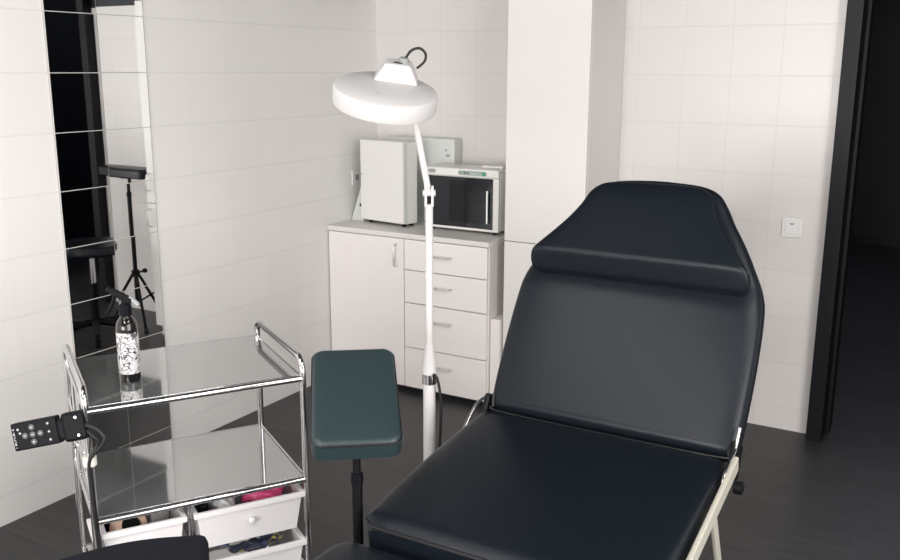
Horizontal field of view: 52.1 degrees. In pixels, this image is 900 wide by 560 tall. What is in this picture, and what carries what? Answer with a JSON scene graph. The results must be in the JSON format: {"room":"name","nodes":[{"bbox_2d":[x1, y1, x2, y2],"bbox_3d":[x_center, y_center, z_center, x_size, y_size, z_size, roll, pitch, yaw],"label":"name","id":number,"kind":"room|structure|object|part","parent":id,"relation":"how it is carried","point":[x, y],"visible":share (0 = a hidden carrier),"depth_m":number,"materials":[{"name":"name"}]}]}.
{"room":"service shop","nodes":[
{"label":"service shop","id":0,"kind":"room"},
{"bbox_2d":[0,0,377,526],"bbox_3d":[-2.590,-0.050,1.162,0.120,2.600,8.820,8,15,29],"label":"wall","id":1,"kind":"structure","parent":0,"point":[254,157],"depth_m":3.78,"materials":[{"name":"white tile"}]},
{"bbox_2d":[41,0,171,451],"bbox_3d":[-1.236,-0.390,3.332,0.006,2.298,0.425,8,15,29],"label":"mirror","id":2,"kind":"object","parent":1,"relation":"attached to","point":[95,50],"visible":0.77,"depth_m":3.33,"materials":[{"name":"grey mirror"}]},
{"bbox_2d":[352,170,360,184],"bbox_3d":[-0.471,-0.518,4.644,0.008,0.070,0.070,8,15,29],"label":"wall socket","id":3,"kind":"object","parent":1,"relation":"attached to","point":[356,175],"visible":1,"depth_m":4.64,"materials":[{"name":"white plastic"}]},
{"bbox_2d":[0,243,899,559],"bbox_3d":[0.561,1.045,2.480,4.520,0.100,13.800,8,15,29],"label":"floor","id":4,"kind":"structure","parent":0,"point":[837,496],"depth_m":3.56,"materials":[{"name":"laminate"}]},
{"bbox_2d":[60,535,208,559],"bbox_3d":[-0.660,0.854,1.714,0.435,0.603,0.424,-2,13,-9],"label":"stool","id":5,"kind":"object","parent":4,"relation":"on","point":[193,547],"visible":1,"depth_m":1.80,"materials":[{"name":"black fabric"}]},
{"bbox_2d":[62,320,311,559],"bbox_3d":[-0.747,0.561,2.632,0.603,0.763,0.459,-6,15,-27],"label":"trolley","id":6,"kind":"object","parent":4,"relation":"on","point":[176,475],"visible":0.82,"depth_m":2.54,"materials":[{"name":"silver metal"}]},
{"bbox_2d":[10,409,106,548],"bbox_3d":[-0.958,0.659,2.313,0.236,0.704,0.090,5,14,21],"label":"control unit","id":7,"kind":"object","parent":6,"relation":"attached to","point":[72,426],"visible":0.99,"depth_m":2.24,"materials":[{"name":"black plastic"}]},
{"bbox_2d":[69,380,88,501],"bbox_3d":[-0.993,0.423,2.471,0.008,0.295,0.438,-6,15,-27],"label":"metal rail","id":8,"kind":"object","parent":6,"relation":"attached to","point":[78,449],"depth_m":2.51,"materials":[{"name":"silver metal"}]},
{"bbox_3d":[-0.993,0.564,2.503,0.018,0.714,0.453,-6,15,-27],"label":"frame","id":9,"kind":"part","parent":6,"relation":"part of","materials":[{"name":"silver metal"}]},
{"bbox_3d":[-0.880,0.788,2.592,0.212,0.110,0.416,-6,15,-27],"label":"drawer","id":10,"kind":"part","parent":6,"relation":"part of","materials":[{"name":"white plastic"}]},
{"bbox_2d":[104,523,109,532],"bbox_3d":[-0.920,0.669,2.571,0.116,0.040,0.116,-6,15,-27],"label":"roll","id":11,"kind":"object","parent":6,"relation":"in","point":[106,526],"visible":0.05,"depth_m":2.52,"materials":[{"name":"black plastic"}]},
{"bbox_2d":[105,287,140,382],"bbox_3d":[-0.857,0.143,2.426,0.090,0.253,0.056,-3,13,-15],"label":"spray bottle","id":12,"kind":"object","parent":6,"relation":"on","point":[127,337],"visible":1,"depth_m":2.41,"materials":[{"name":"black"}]},
{"bbox_2d":[109,516,146,531],"bbox_3d":[-0.843,0.647,2.415,0.073,0.095,0.094,9,16,34],"label":"tape roll","id":13,"kind":"object","parent":6,"relation":"in","point":[133,522],"visible":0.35,"depth_m":2.40,"materials":[{"name":"beige plastic"}]},
{"bbox_3d":[-0.879,0.647,2.559,0.212,0.114,0.416,-6,15,-27],"label":"drawer","id":14,"kind":"part","parent":6,"relation":"part of","materials":[{"name":"white plastic"}]},
{"bbox_2d":[145,511,169,523],"bbox_3d":[-0.838,0.630,2.606,0.050,0.105,0.180,-6,15,-27],"label":"carton","id":15,"kind":"object","parent":6,"relation":"in","point":[161,516],"visible":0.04,"depth_m":2.53,"materials":[{"name":"white cardboard"}]},
{"bbox_3d":[-0.847,0.208,2.751,0.555,0.018,0.018,-7,15,-27],"label":"rail","id":16,"kind":"part","parent":6,"relation":"part of","materials":[{"name":"silver metal"}]},
{"bbox_3d":[-0.849,0.495,2.817,0.555,0.018,0.018,-7,15,-27],"label":"rail","id":17,"kind":"part","parent":6,"relation":"part of","materials":[{"name":"silver metal"}]},
{"bbox_2d":[87,530,279,559],"bbox_3d":[-0.749,0.810,2.692,0.539,0.005,0.422,-6,15,-27],"label":"drawer","id":18,"kind":"object","parent":6,"relation":"attached to","point":[215,553],"depth_m":2.72,"materials":[{"name":"white plastic"}]},
{"bbox_2d":[75,336,298,407],"bbox_3d":[-0.747,0.245,2.562,0.539,0.005,0.422,-6,15,-27],"label":"glass shelf","id":19,"kind":"object","parent":6,"relation":"attached to","point":[223,366],"depth_m":2.51,"materials":[{"name":"clear glass"}]},
{"bbox_3d":[-0.688,0.726,2.454,0.010,0.285,0.010,-6,15,-27],"label":"divider post","id":20,"kind":"part","parent":6,"relation":"part of","materials":[{"name":"silver metal"}]},
{"bbox_2d":[80,425,301,517],"bbox_3d":[-0.748,0.532,2.628,0.539,0.005,0.422,-6,15,-27],"label":"glass shelf","id":21,"kind":"object","parent":6,"relation":"attached to","point":[141,480],"depth_m":2.59,"materials":[{"name":"clear glass"}]},
{"bbox_3d":[-0.646,0.294,2.376,0.555,0.018,0.018,-6,15,-27],"label":"rail","id":22,"kind":"part","parent":6,"relation":"part of","materials":[{"name":"silver metal"}]},
{"bbox_2d":[194,503,208,512],"bbox_3d":[-0.686,0.623,2.529,0.028,0.060,0.100,-6,15,-27],"label":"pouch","id":23,"kind":"object","parent":6,"relation":"in","point":[204,507],"visible":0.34,"depth_m":2.48,"materials":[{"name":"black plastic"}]},
{"bbox_3d":[-0.647,0.582,2.442,0.555,0.018,0.018,-6,15,-27],"label":"rail","id":24,"kind":"part","parent":6,"relation":"part of","materials":[{"name":"silver metal"}]},
{"bbox_2d":[208,497,234,509],"bbox_3d":[-0.634,0.614,2.550,0.076,0.069,0.116,-6,15,-27],"label":"plastic bag","id":25,"kind":"object","parent":6,"relation":"in","point":[227,502],"visible":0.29,"depth_m":2.51,"materials":[{"name":"white"}]},
{"bbox_3d":[-0.635,0.760,2.717,0.306,0.110,0.416,-6,15,-27],"label":"drawer","id":26,"kind":"part","parent":6,"relation":"part of","materials":[{"name":"white plastic"}]},
{"bbox_3d":[-0.634,0.619,2.685,0.306,0.114,0.416,-6,15,-27],"label":"drawer","id":27,"kind":"part","parent":6,"relation":"part of","materials":[{"name":"white plastic"}]},
{"bbox_2d":[215,531,282,552],"bbox_3d":[-0.578,0.730,2.630,0.211,0.047,0.179,-6,15,-27],"label":"pile","id":28,"kind":"object","parent":6,"relation":"in","point":[255,543],"visible":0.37,"depth_m":2.57,"materials":[{"name":"blue fabric"}]},
{"bbox_3d":[-0.540,0.654,2.509,0.018,0.018,0.017,-6,15,-27],"label":"knob","id":29,"kind":"part","parent":6,"relation":"part of","materials":[{"name":"white plastic"}]},
{"bbox_2d":[241,487,284,502],"bbox_3d":[-0.534,0.600,2.604,0.112,0.069,0.122,6,14,24],"label":"roll","id":30,"kind":"object","parent":6,"relation":"in","point":[251,497],"visible":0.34,"depth_m":2.56,"materials":[{"name":"pink plastic"}]},
{"bbox_3d":[-0.502,0.508,2.755,0.018,0.714,0.453,-6,15,-27],"label":"frame","id":31,"kind":"part","parent":6,"relation":"part of","materials":[{"name":"silver metal"}]},
{"bbox_2d":[310,349,401,544],"bbox_3d":[-0.242,0.622,2.173,0.347,0.856,0.400,11,17,40],"label":"stand","id":32,"kind":"object","parent":4,"relation":"on","point":[355,415],"visible":1,"depth_m":2.07,"materials":[{"name":"teal leather"}]},
{"bbox_2d":[332,47,441,460],"bbox_3d":[-0.070,0.160,2.573,0.422,1.576,0.421,8,15,29],"label":"lamp","id":33,"kind":"object","parent":4,"relation":"on","point":[393,94],"visible":0.92,"depth_m":2.42,"materials":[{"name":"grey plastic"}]},
{"bbox_3d":[-0.089,-0.394,2.454,0.090,0.334,0.022,8,15,29],"label":"arm","id":34,"kind":"part","parent":33,"relation":"part of","materials":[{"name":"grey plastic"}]},
{"bbox_2d":[327,220,505,402],"bbox_3d":[-0.092,0.125,4.519,0.933,0.776,0.470,8,15,29],"label":"base cabinet","id":35,"kind":"object","parent":4,"relation":"on","point":[378,289],"visible":0.75,"depth_m":4.30,"materials":[{"name":"white laminate"}]},
{"bbox_3d":[-0.401,0.133,4.475,0.435,0.718,0.018,8,15,29],"label":"door","id":36,"kind":"part","parent":35,"relation":"part of","materials":[{"name":"white laminate"}]},
{"bbox_3d":[-0.258,-0.115,4.305,0.008,0.115,0.032,8,15,29],"label":"handle","id":37,"kind":"part","parent":35,"relation":"part of","materials":[{"name":"silver metal"}]},
{"bbox_2d":[327,220,505,247],"bbox_3d":[-0.102,-0.247,4.456,0.890,0.024,0.444,8,15,29],"label":"countertop","id":38,"kind":"structure","parent":35,"relation":"on","point":[380,228],"depth_m":4.32,"materials":[{"name":"white plastic"}]},
{"bbox_2d":[352,188,368,220],"bbox_3d":[-0.442,-0.401,4.646,0.074,0.190,0.092,8,15,29],"label":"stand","id":39,"kind":"object","parent":38,"relation":"on","point":[357,211],"visible":0.28,"depth_m":4.62,"materials":[{"name":"white plastic"}]},
{"bbox_2d":[360,139,416,226],"bbox_3d":[-0.300,-0.474,4.479,0.282,0.408,0.113,11,17,38],"label":"box","id":40,"kind":"object","parent":38,"relation":"on","point":[388,167],"visible":0.98,"depth_m":4.42,"materials":[{"name":"white metal"}]},
{"bbox_2d":[386,135,461,219],"bbox_3d":[-0.135,-0.510,4.627,0.400,0.412,0.078,8,15,29],"label":"box","id":41,"kind":"object","parent":38,"relation":"on","point":[438,150],"visible":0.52,"depth_m":4.53,"materials":[{"name":"white plastic"}]},
{"bbox_2d":[427,163,505,234],"bbox_3d":[0.087,-0.382,4.331,0.398,0.298,0.190,8,15,29],"label":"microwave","id":42,"kind":"object","parent":38,"relation":"on","point":[468,197],"visible":0.82,"depth_m":4.24,"materials":[{"name":"white metal"}]},
{"bbox_3d":[0.038,-0.362,4.273,0.362,0.232,0.002,8,15,29],"label":"glass","id":43,"kind":"part","parent":42,"relation":"part of","materials":[{"name":"black glass"}]},
{"bbox_3d":[0.102,-0.486,4.204,0.150,0.021,0.002,8,15,29],"label":"control panel","id":44,"kind":"part","parent":42,"relation":"part of","materials":[{"name":"grey plastic"}]},
{"bbox_3d":[0.170,-0.330,4.191,0.009,0.150,0.019,8,15,29],"label":"handle","id":45,"kind":"part","parent":42,"relation":"part of","materials":[{"name":"silver metal"}]},
{"bbox_2d":[482,164,505,168],"bbox_3d":[0.216,-0.527,4.272,0.110,0.010,0.090,8,15,29],"label":"flat tray","id":46,"kind":"object","parent":42,"relation":"on","point":[496,166],"visible":0.75,"depth_m":4.24,"materials":[{"name":"white plastic"}]},
{"bbox_3d":[-0.045,0.203,4.249,0.108,0.008,0.033,8,15,29],"label":"handle","id":47,"kind":"part","parent":35,"relation":"part of","materials":[{"name":"silver metal"}]},
{"bbox_3d":[-0.045,0.042,4.212,0.108,0.008,0.033,8,15,29],"label":"handle","id":48,"kind":"part","parent":35,"relation":"part of","materials":[{"name":"silver metal"}]},
{"bbox_3d":[-0.044,-0.101,4.180,0.108,0.008,0.033,8,15,29],"label":"handle","id":49,"kind":"part","parent":35,"relation":"part of","materials":[{"name":"silver metal"}]},
{"bbox_3d":[-0.022,0.439,4.318,0.437,0.195,0.018,8,15,29],"label":"drawer","id":50,"kind":"part","parent":35,"relation":"part of","materials":[{"name":"white laminate"}]},
{"bbox_3d":[-0.021,0.051,4.229,0.437,0.153,0.018,8,15,29],"label":"drawer","id":51,"kind":"part","parent":35,"relation":"part of","materials":[{"name":"white laminate"}]},
{"bbox_3d":[-0.022,0.235,4.271,0.437,0.214,0.018,8,15,29],"label":"drawer","id":52,"kind":"part","parent":35,"relation":"part of","materials":[{"name":"white laminate"}]},
{"bbox_3d":[-0.021,-0.097,4.195,0.437,0.142,0.018,8,15,29],"label":"drawer","id":53,"kind":"part","parent":35,"relation":"part of","materials":[{"name":"white laminate"}]},
{"bbox_3d":[0.296,0.347,4.351,0.047,0.420,0.370,8,15,29],"label":"panel","id":54,"kind":"part","parent":35,"relation":"part of","materials":[{"name":"white laminate"}]},
{"bbox_2d":[313,181,764,559],"bbox_3d":[0.208,0.463,2.057,0.767,1.220,1.578,8,15,29],"label":"chair","id":55,"kind":"object","parent":4,"relation":"on","point":[609,427],"visible":1,"depth_m":2.30,"materials":[{"name":"black leather"}]},
{"bbox_3d":[0.058,0.382,2.493,0.014,0.107,0.145,8,15,32],"label":"chrome rod","id":56,"kind":"part","parent":55,"relation":"part of","materials":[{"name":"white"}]},
{"bbox_3d":[0.236,0.521,2.136,0.664,0.170,0.604,8,15,29],"label":"seat","id":57,"kind":"part","parent":55,"relation":"part of","materials":[{"name":"black leather"}]},
{"bbox_3d":[0.496,0.071,2.476,0.679,0.642,0.415,8,15,29],"label":"backrest","id":58,"kind":"part","parent":55,"relation":"part of","materials":[{"name":"black leather"}]},
{"bbox_2d":[531,182,750,295],"bbox_3d":[0.522,-0.125,2.475,0.596,0.257,0.180,8,15,29],"label":"cushion","id":59,"kind":"object","parent":55,"relation":"on","point":[652,238],"depth_m":2.43,"materials":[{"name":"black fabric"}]},
{"bbox_3d":[0.545,0.538,1.971,0.012,0.152,0.527,8,15,29],"label":"scissor arm","id":60,"kind":"part","parent":55,"relation":"part of","materials":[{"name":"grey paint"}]},
{"bbox_3d":[0.631,0.648,2.176,0.012,0.320,0.190,8,15,29],"label":"scissor arm","id":61,"kind":"part","parent":55,"relation":"part of","materials":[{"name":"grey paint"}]},
{"bbox_3d":[0.655,0.434,2.155,0.009,0.138,0.160,8,15,29],"label":"chrome rod","id":62,"kind":"part","parent":55,"relation":"part of","materials":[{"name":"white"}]},
{"bbox_3d":[0.670,0.482,2.138,0.024,0.032,0.032,8,15,29],"label":"knob","id":63,"kind":"part","parent":55,"relation":"part of","materials":[{"name":"black plastic"}]},
{"bbox_2d":[503,0,625,347],"bbox_3d":[0.492,-0.337,4.094,0.375,1.870,0.418,8,15,29],"label":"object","id":64,"kind":"object","parent":4,"relation":"on","point":[566,57],"visible":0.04,"depth_m":3.87,"materials":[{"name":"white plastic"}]},
{"bbox_3d":[0.404,0.192,4.065,0.373,0.707,0.018,8,15,29],"label":"door","id":65,"kind":"part","parent":64,"relation":"part of","materials":[{"name":"white plastic"}]},
{"bbox_3d":[0.408,-0.685,3.864,0.373,1.085,0.018,8,15,29],"label":"door","id":66,"kind":"part","parent":64,"relation":"part of","materials":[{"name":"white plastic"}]},
{"bbox_2d":[376,0,847,433],"bbox_3d":[0.610,-0.396,4.333,2.210,1.880,0.120,8,15,29],"label":"wall","id":67,"kind":"structure","parent":0,"point":[737,100],"depth_m":3.91,"materials":[{"name":"white tile"}]},
{"bbox_2d":[781,217,802,237],"bbox_3d":[1.415,-0.217,3.811,0.082,0.082,0.013,8,15,29],"label":"light switch","id":68,"kind":"object","parent":67,"relation":"attached to","point":[791,227],"visible":1,"depth_m":3.81,"materials":[{"name":"white plastic"}]},
{"bbox_2d":[851,0,899,238],"bbox_3d":[4.009,-1.577,7.924,4.520,2.600,0.150,8,15,29],"label":"wall","id":69,"kind":"structure","parent":0,"point":[876,213],"depth_m":8.05,"materials":[{"name":"black paint"}]},
{"bbox_2d":[850,235,899,246],"bbox_3d":[3.970,-0.327,8.131,4.300,0.070,0.020,8,15,29],"label":"baseboard","id":70,"kind":"structure","parent":69,"relation":"attached to","point":[859,239],"depth_m":8.22,"materials":[{"name":"black"}]},
{"bbox_3d":[2.894,-0.196,3.009,1.100,2.100,0.120,8,15,29],"label":"wall","id":71,"kind":"structure","parent":0,"visible":0},
{"bbox_2d":[805,0,874,440],"bbox_3d":[1.983,-0.313,3.504,0.985,2.100,0.202,8,15,29],"label":"trim","id":72,"kind":"structure","parent":71,"relation":"attached to","point":[859,13],"depth_m":3.69,"materials":[{"name":"black paint"}]}
]}

